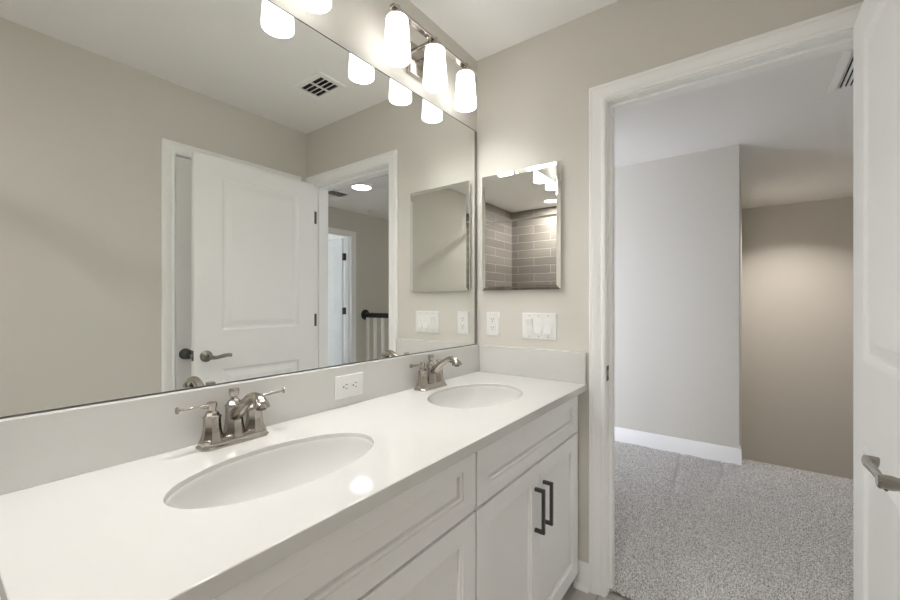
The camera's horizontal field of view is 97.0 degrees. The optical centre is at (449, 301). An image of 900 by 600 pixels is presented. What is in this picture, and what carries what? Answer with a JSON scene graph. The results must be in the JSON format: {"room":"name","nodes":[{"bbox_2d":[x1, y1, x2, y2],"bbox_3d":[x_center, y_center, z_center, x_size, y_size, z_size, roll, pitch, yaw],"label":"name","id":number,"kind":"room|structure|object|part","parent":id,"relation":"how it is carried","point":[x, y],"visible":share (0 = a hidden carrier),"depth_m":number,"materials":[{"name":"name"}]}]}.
{"room":"bathroom","nodes":[
{"label":"bathroom","id":0,"kind":"room"},
{"bbox_2d":[270,0,476,131],"bbox_3d":[-0.901,-0.004,0.720,0.115,2.440,3.330,0,0,37],"label":"wall","id":1,"kind":"structure","parent":0,"point":[358,26],"depth_m":1.49,"materials":[{"name":"white paint"}]},
{"bbox_2d":[0,0,476,418],"bbox_3d":[-0.352,-0.323,1.358,0.006,1.072,1.630,0,0,37],"label":"wall mirror","id":2,"kind":"object","parent":1,"relation":"attached to","point":[194,194],"visible":1,"depth_m":1.01,"materials":[{"name":"grey mirror"}]},
{"bbox_2d":[0,344,480,494],"bbox_3d":[-0.341,0.280,1.355,0.024,0.133,1.639,0,0,37],"label":"backsplash","id":3,"kind":"structure","parent":1,"relation":"attached to","point":[37,449],"depth_m":0.90,"materials":[{"name":"white stone"}]},
{"bbox_2d":[335,372,362,399],"bbox_3d":[-0.337,0.280,1.335,0.008,0.075,0.116,0,0,37],"label":"wall outlet","id":4,"kind":"object","parent":3,"relation":"attached to","point":[349,385],"visible":1,"depth_m":1.33,"materials":[{"name":"white plastic"}]},
{"bbox_2d":[342,379,357,391],"bbox_3d":[-0.335,0.280,1.334,0.003,0.033,0.068,0,0,37],"label":"receptacle","id":5,"kind":"object","parent":4,"relation":"attached to","point":[348,385],"depth_m":1.33,"materials":[{"name":"white plastic"}]},
{"bbox_2d":[297,0,331,13],"bbox_3d":[-0.539,-0.959,0.986,0.149,0.193,0.528,0,0,37],"label":"vanity light","id":6,"kind":"object","parent":1,"relation":"attached to","point":[314,6],"visible":1,"depth_m":1.18,"materials":[{"name":"white glass"}]},
{"bbox_2d":[383,3,476,111],"bbox_3d":[-0.080,-0.959,1.604,0.149,0.193,0.528,0,0,37],"label":"vanity light","id":7,"kind":"object","parent":1,"relation":"attached to","point":[428,67],"visible":1,"depth_m":1.56,"materials":[{"name":"white glass"}]},
{"bbox_3d":[-0.188,-0.937,1.417,0.098,0.148,0.098,0,0,37],"label":"lamp shade","id":8,"kind":"part","parent":7,"relation":"part of","materials":[{"name":"white glass"}]},
{"bbox_3d":[-0.188,-0.946,1.417,0.058,0.127,0.058,0,0,37],"label":"bulb","id":9,"kind":"part","parent":7,"relation":"part of","materials":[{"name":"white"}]},
{"bbox_3d":[-0.131,-0.982,1.642,0.022,0.127,0.124,0,0,37],"label":"plate","id":10,"kind":"part","parent":7,"relation":"part of","materials":[{"name":"silver metal"}]},
{"bbox_3d":[-0.112,-1.025,1.585,0.087,0.026,0.008,0,0,37],"label":"arm","id":11,"kind":"part","parent":7,"relation":"part of","materials":[{"name":"silver metal"}]},
{"bbox_3d":[-0.060,-0.937,1.589,0.098,0.148,0.098,0,0,37],"label":"lamp shade","id":12,"kind":"part","parent":7,"relation":"part of","materials":[{"name":"white glass"}]},
{"bbox_3d":[0.069,-0.937,1.762,0.098,0.148,0.098,0,0,37],"label":"lamp shade","id":13,"kind":"part","parent":7,"relation":"part of","materials":[{"name":"white glass"}]},
{"bbox_2d":[410,0,618,60],"bbox_3d":[-0.257,-1.264,0.241,1.720,0.080,3.330,0,0,37],"label":"ceiling","id":14,"kind":"structure","parent":0,"point":[482,28],"depth_m":1.71,"materials":[{"name":"white paint"}]},
{"bbox_2d":[477,0,863,582],"bbox_3d":[0.900,-0.004,1.531,4.200,2.440,0.120,0,0,37],"label":"wall","id":15,"kind":"structure","parent":0,"point":[533,93],"depth_m":1.73,"materials":[{"name":"white paint"}]},
{"bbox_2d":[487,312,498,335],"bbox_3d":[0.210,0.107,1.962,0.071,0.116,0.009,0,0,37],"label":"wall outlet","id":16,"kind":"object","parent":15,"relation":"attached to","point":[492,317],"visible":1,"depth_m":1.96,"materials":[{"name":"white plastic"}]},
{"bbox_2d":[490,317,495,330],"bbox_3d":[0.209,0.107,1.960,0.033,0.068,0.003,0,0,37],"label":"receptacle","id":17,"kind":"object","parent":16,"relation":"attached to","point":[492,319],"depth_m":1.96,"materials":[{"name":"white plastic"}]},
{"bbox_2d":[482,160,560,290],"bbox_3d":[0.327,-0.338,1.867,0.402,0.562,0.022,0,0,37],"label":"medicine cabinet","id":18,"kind":"object","parent":15,"relation":"attached to","point":[521,208],"visible":1,"depth_m":1.85,"materials":[{"name":"silver mirror"}]},
{"bbox_2d":[522,313,555,339],"bbox_3d":[0.404,0.110,1.815,0.166,0.120,0.014,0,0,37],"label":"light switch","id":19,"kind":"object","parent":15,"relation":"attached to","point":[542,326],"visible":1,"depth_m":1.81,"materials":[{"name":"white plastic"}]},
{"bbox_2d":[573,560,588,593],"bbox_3d":[0.559,1.162,1.690,0.062,0.108,0.030,0,0,37],"label":"baseboard","id":20,"kind":"structure","parent":15,"relation":"attached to","point":[581,581],"depth_m":1.69,"materials":[{"name":"white paint"}]},
{"bbox_2d":[589,2,862,597],"bbox_3d":[0.990,0.160,1.464,0.900,2.112,0.155,0,0,37],"label":"trim","id":21,"kind":"structure","parent":15,"relation":"attached to","point":[831,32],"depth_m":1.65,"materials":[{"name":"white paint"}]},
{"bbox_2d":[853,0,899,599],"bbox_3d":[0.998,0.183,0.904,0.172,2.022,0.821,0,0,37],"label":"door","id":22,"kind":"structure","parent":15,"relation":"in","point":[876,29],"depth_m":0.99,"materials":[{"name":"white paint"}]},
{"bbox_3d":[0.785,0.305,0.690,0.083,0.065,0.147,0,0,37],"label":"lever handle","id":23,"kind":"part","parent":22,"relation":"part of","materials":[{"name":"silver metal"}]},
{"bbox_2d":[615,144,738,448],"bbox_3d":[1.271,0.021,3.665,2.252,2.490,0.120,0,0,37],"label":"wall","id":24,"kind":"structure","parent":0,"point":[677,217],"depth_m":3.18,"materials":[{"name":"white paint"}]},
{"bbox_2d":[615,427,741,465],"bbox_3d":[1.267,1.148,3.647,2.266,0.125,0.114,0,0,37],"label":"baseboard","id":25,"kind":"structure","parent":24,"relation":"attached to","point":[725,454],"depth_m":3.15,"materials":[{"name":"white paint"}]},
{"bbox_2d":[561,441,852,599],"bbox_3d":[0.521,1.236,0.971,4.260,0.080,5.430,0,0,37],"label":"floor","id":26,"kind":"structure","parent":0,"point":[688,527],"depth_m":2.09,"materials":[{"name":"grey carpet"}]},
{"bbox_2d":[0,453,474,599],"bbox_3d":[-0.365,0.796,0.871,0.564,0.841,0.790,0,0,37],"label":"base cabinet","id":27,"kind":"object","parent":26,"relation":"on","point":[418,544],"visible":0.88,"depth_m":0.81,"materials":[{"name":"white paint"}]},
{"bbox_2d":[0,371,586,599],"bbox_3d":[-0.128,0.361,1.197,0.555,0.029,1.639,0,0,37],"label":"countertop","id":28,"kind":"structure","parent":27,"relation":"on","point":[110,533],"depth_m":0.67,"materials":[{"name":"white stone"}]},
{"bbox_2d":[175,387,284,451],"bbox_3d":[-0.531,0.278,0.979,0.202,0.136,0.202,0,0,-12],"label":"faucet","id":29,"kind":"object","parent":28,"relation":"on","point":[212,438],"visible":1,"depth_m":0.96,"materials":[{"name":"silver metal"}]},
{"bbox_3d":[-0.590,0.243,0.917,0.016,0.018,0.074,0,0,31],"label":"lever","id":30,"kind":"part","parent":29,"relation":"part of","materials":[{"name":"silver metal"}]},
{"bbox_3d":[-0.569,0.285,0.952,0.051,0.093,0.051,0,0,37],"label":"handle","id":31,"kind":"part","parent":29,"relation":"part of","materials":[{"name":"silver metal"}]},
{"bbox_3d":[-0.538,0.335,0.993,0.060,0.022,0.161,0,0,37],"label":"plate","id":32,"kind":"part","parent":29,"relation":"part of","materials":[{"name":"silver metal"}]},
{"bbox_3d":[-0.538,0.284,0.993,0.049,0.094,0.049,0,0,37],"label":"spout","id":33,"kind":"part","parent":29,"relation":"part of","materials":[{"name":"silver metal"}]},
{"bbox_3d":[-0.538,0.228,0.993,0.022,0.027,0.022,0,0,37],"label":"lift knob","id":34,"kind":"part","parent":29,"relation":"part of","materials":[{"name":"silver metal"}]},
{"bbox_3d":[-0.483,0.255,0.952,0.162,0.089,0.037,0,0,37],"label":"spout","id":35,"kind":"part","parent":29,"relation":"part of","materials":[{"name":"silver metal"}]},
{"bbox_3d":[-0.508,0.285,1.034,0.051,0.093,0.051,0,0,37],"label":"handle","id":36,"kind":"part","parent":29,"relation":"part of","materials":[{"name":"silver metal"}]},
{"bbox_3d":[-0.480,0.243,1.064,0.016,0.018,0.074,0,0,43],"label":"lever","id":37,"kind":"part","parent":29,"relation":"part of","materials":[{"name":"silver metal"}]},
{"bbox_2d":[165,437,372,508],"bbox_3d":[-0.353,0.439,0.862,0.248,0.163,0.446,0,0,37],"label":"sink","id":38,"kind":"object","parent":28,"relation":"in","point":[274,471],"visible":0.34,"depth_m":0.95,"materials":[{"name":"white ceramic"}]},
{"bbox_2d":[409,355,461,391],"bbox_3d":[-0.070,0.278,1.600,0.202,0.136,0.202,0,0,-12],"label":"faucet","id":39,"kind":"object","parent":28,"relation":"on","point":[431,377],"visible":1,"depth_m":1.57,"materials":[{"name":"silver metal"}]},
{"bbox_3d":[-0.129,0.243,1.537,0.016,0.018,0.074,0,0,31],"label":"lever","id":40,"kind":"part","parent":39,"relation":"part of","materials":[{"name":"silver metal"}]},
{"bbox_3d":[-0.108,0.285,1.573,0.051,0.093,0.051,0,0,37],"label":"handle","id":41,"kind":"part","parent":39,"relation":"part of","materials":[{"name":"silver metal"}]},
{"bbox_3d":[-0.078,0.335,1.614,0.060,0.022,0.161,0,0,37],"label":"plate","id":42,"kind":"part","parent":39,"relation":"part of","materials":[{"name":"silver metal"}]},
{"bbox_3d":[-0.078,0.228,1.614,0.022,0.027,0.022,0,0,37],"label":"lift knob","id":43,"kind":"part","parent":39,"relation":"part of","materials":[{"name":"silver metal"}]},
{"bbox_3d":[-0.078,0.284,1.614,0.049,0.094,0.049,0,0,37],"label":"spout","id":44,"kind":"part","parent":39,"relation":"part of","materials":[{"name":"silver metal"}]},
{"bbox_3d":[-0.047,0.285,1.655,0.051,0.093,0.051,0,0,37],"label":"handle","id":45,"kind":"part","parent":39,"relation":"part of","materials":[{"name":"silver metal"}]},
{"bbox_3d":[-0.022,0.255,1.573,0.162,0.089,0.037,0,0,37],"label":"spout","id":46,"kind":"part","parent":39,"relation":"part of","materials":[{"name":"silver metal"}]},
{"bbox_2d":[428,386,521,407],"bbox_3d":[0.099,0.439,1.495,0.312,0.163,0.431,0,0,37],"label":"sink","id":47,"kind":"object","parent":28,"relation":"in","point":[478,396],"visible":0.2,"depth_m":1.66,"materials":[{"name":"white ceramic"}]},
{"bbox_2d":[479,344,586,383],"bbox_3d":[0.364,0.280,1.841,0.528,0.133,0.019,0,0,37],"label":"side splash","id":48,"kind":"object","parent":28,"relation":"on","point":[557,365],"visible":1,"depth_m":1.81,"materials":[{"name":"white stone"}]},
{"bbox_3d":[-0.175,0.465,0.729,0.019,0.150,0.784,0,0,37],"label":"drawer","id":49,"kind":"part","parent":27,"relation":"part of","materials":[{"name":"white paint"}]},
{"bbox_3d":[-0.057,0.843,0.887,0.019,0.590,0.390,0,0,37],"label":"door","id":50,"kind":"part","parent":27,"relation":"part of","materials":[{"name":"white paint"}]},
{"bbox_2d":[473,396,577,599],"bbox_3d":[0.117,0.796,1.520,0.564,0.841,0.822,0,0,37],"label":"base cabinet","id":51,"kind":"object","parent":26,"relation":"on","point":[526,510],"visible":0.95,"depth_m":1.31,"materials":[{"name":"white paint"}]},
{"bbox_3d":[0.180,0.843,1.206,0.019,0.590,0.388,0,0,37],"label":"door","id":52,"kind":"part","parent":51,"relation":"part of","materials":[{"name":"white paint"}]},
{"bbox_3d":[0.296,0.465,1.363,0.019,0.150,0.780,0,0,37],"label":"drawer","id":53,"kind":"part","parent":51,"relation":"part of","materials":[{"name":"white paint"}]},
{"bbox_3d":[0.298,0.693,1.320,0.035,0.147,0.011,0,0,37],"label":"handle","id":54,"kind":"part","parent":51,"relation":"part of","materials":[{"name":"grey metal"}]},
{"bbox_3d":[0.338,0.693,1.374,0.035,0.147,0.011,0,0,37],"label":"handle","id":55,"kind":"part","parent":51,"relation":"part of","materials":[{"name":"grey metal"}]},
{"bbox_3d":[0.413,0.843,1.520,0.019,0.590,0.388,0,0,37],"label":"door","id":56,"kind":"part","parent":51,"relation":"part of","materials":[{"name":"white paint"}]},
{"bbox_2d":[615,51,852,208],"bbox_3d":[2.220,-1.199,3.359,4.380,0.060,4.510,0,0,37],"label":"ceiling","id":57,"kind":"structure","parent":0,"point":[792,99],"depth_m":2.71,"materials":[{"name":"white paint"}]},
{"bbox_2d":[827,48,852,93],"bbox_3d":[2.126,-1.165,1.915,0.400,0.007,0.460,0,0,37],"label":"ceiling vent","id":58,"kind":"object","parent":57,"relation":"in","point":[842,79],"visible":0.34,"depth_m":2.03,"materials":[{"name":"white metal"}]},
{"bbox_2d":[739,151,741,448],"bbox_3d":[2.895,1.346,4.063,0.120,5.140,2.455,0,0,37],"label":"wall","id":59,"kind":"structure","parent":0,"point":[740,200],"depth_m":3.67,"materials":[{"name":"white paint"}]},
{"bbox_2d":[742,197,852,478],"bbox_3d":[4.492,1.346,4.480,2.188,5.140,0.120,0,0,37],"label":"wall","id":60,"kind":"structure","parent":0,"point":[797,258],"depth_m":4.69,"materials":[{"name":"white paint"}]}
]}

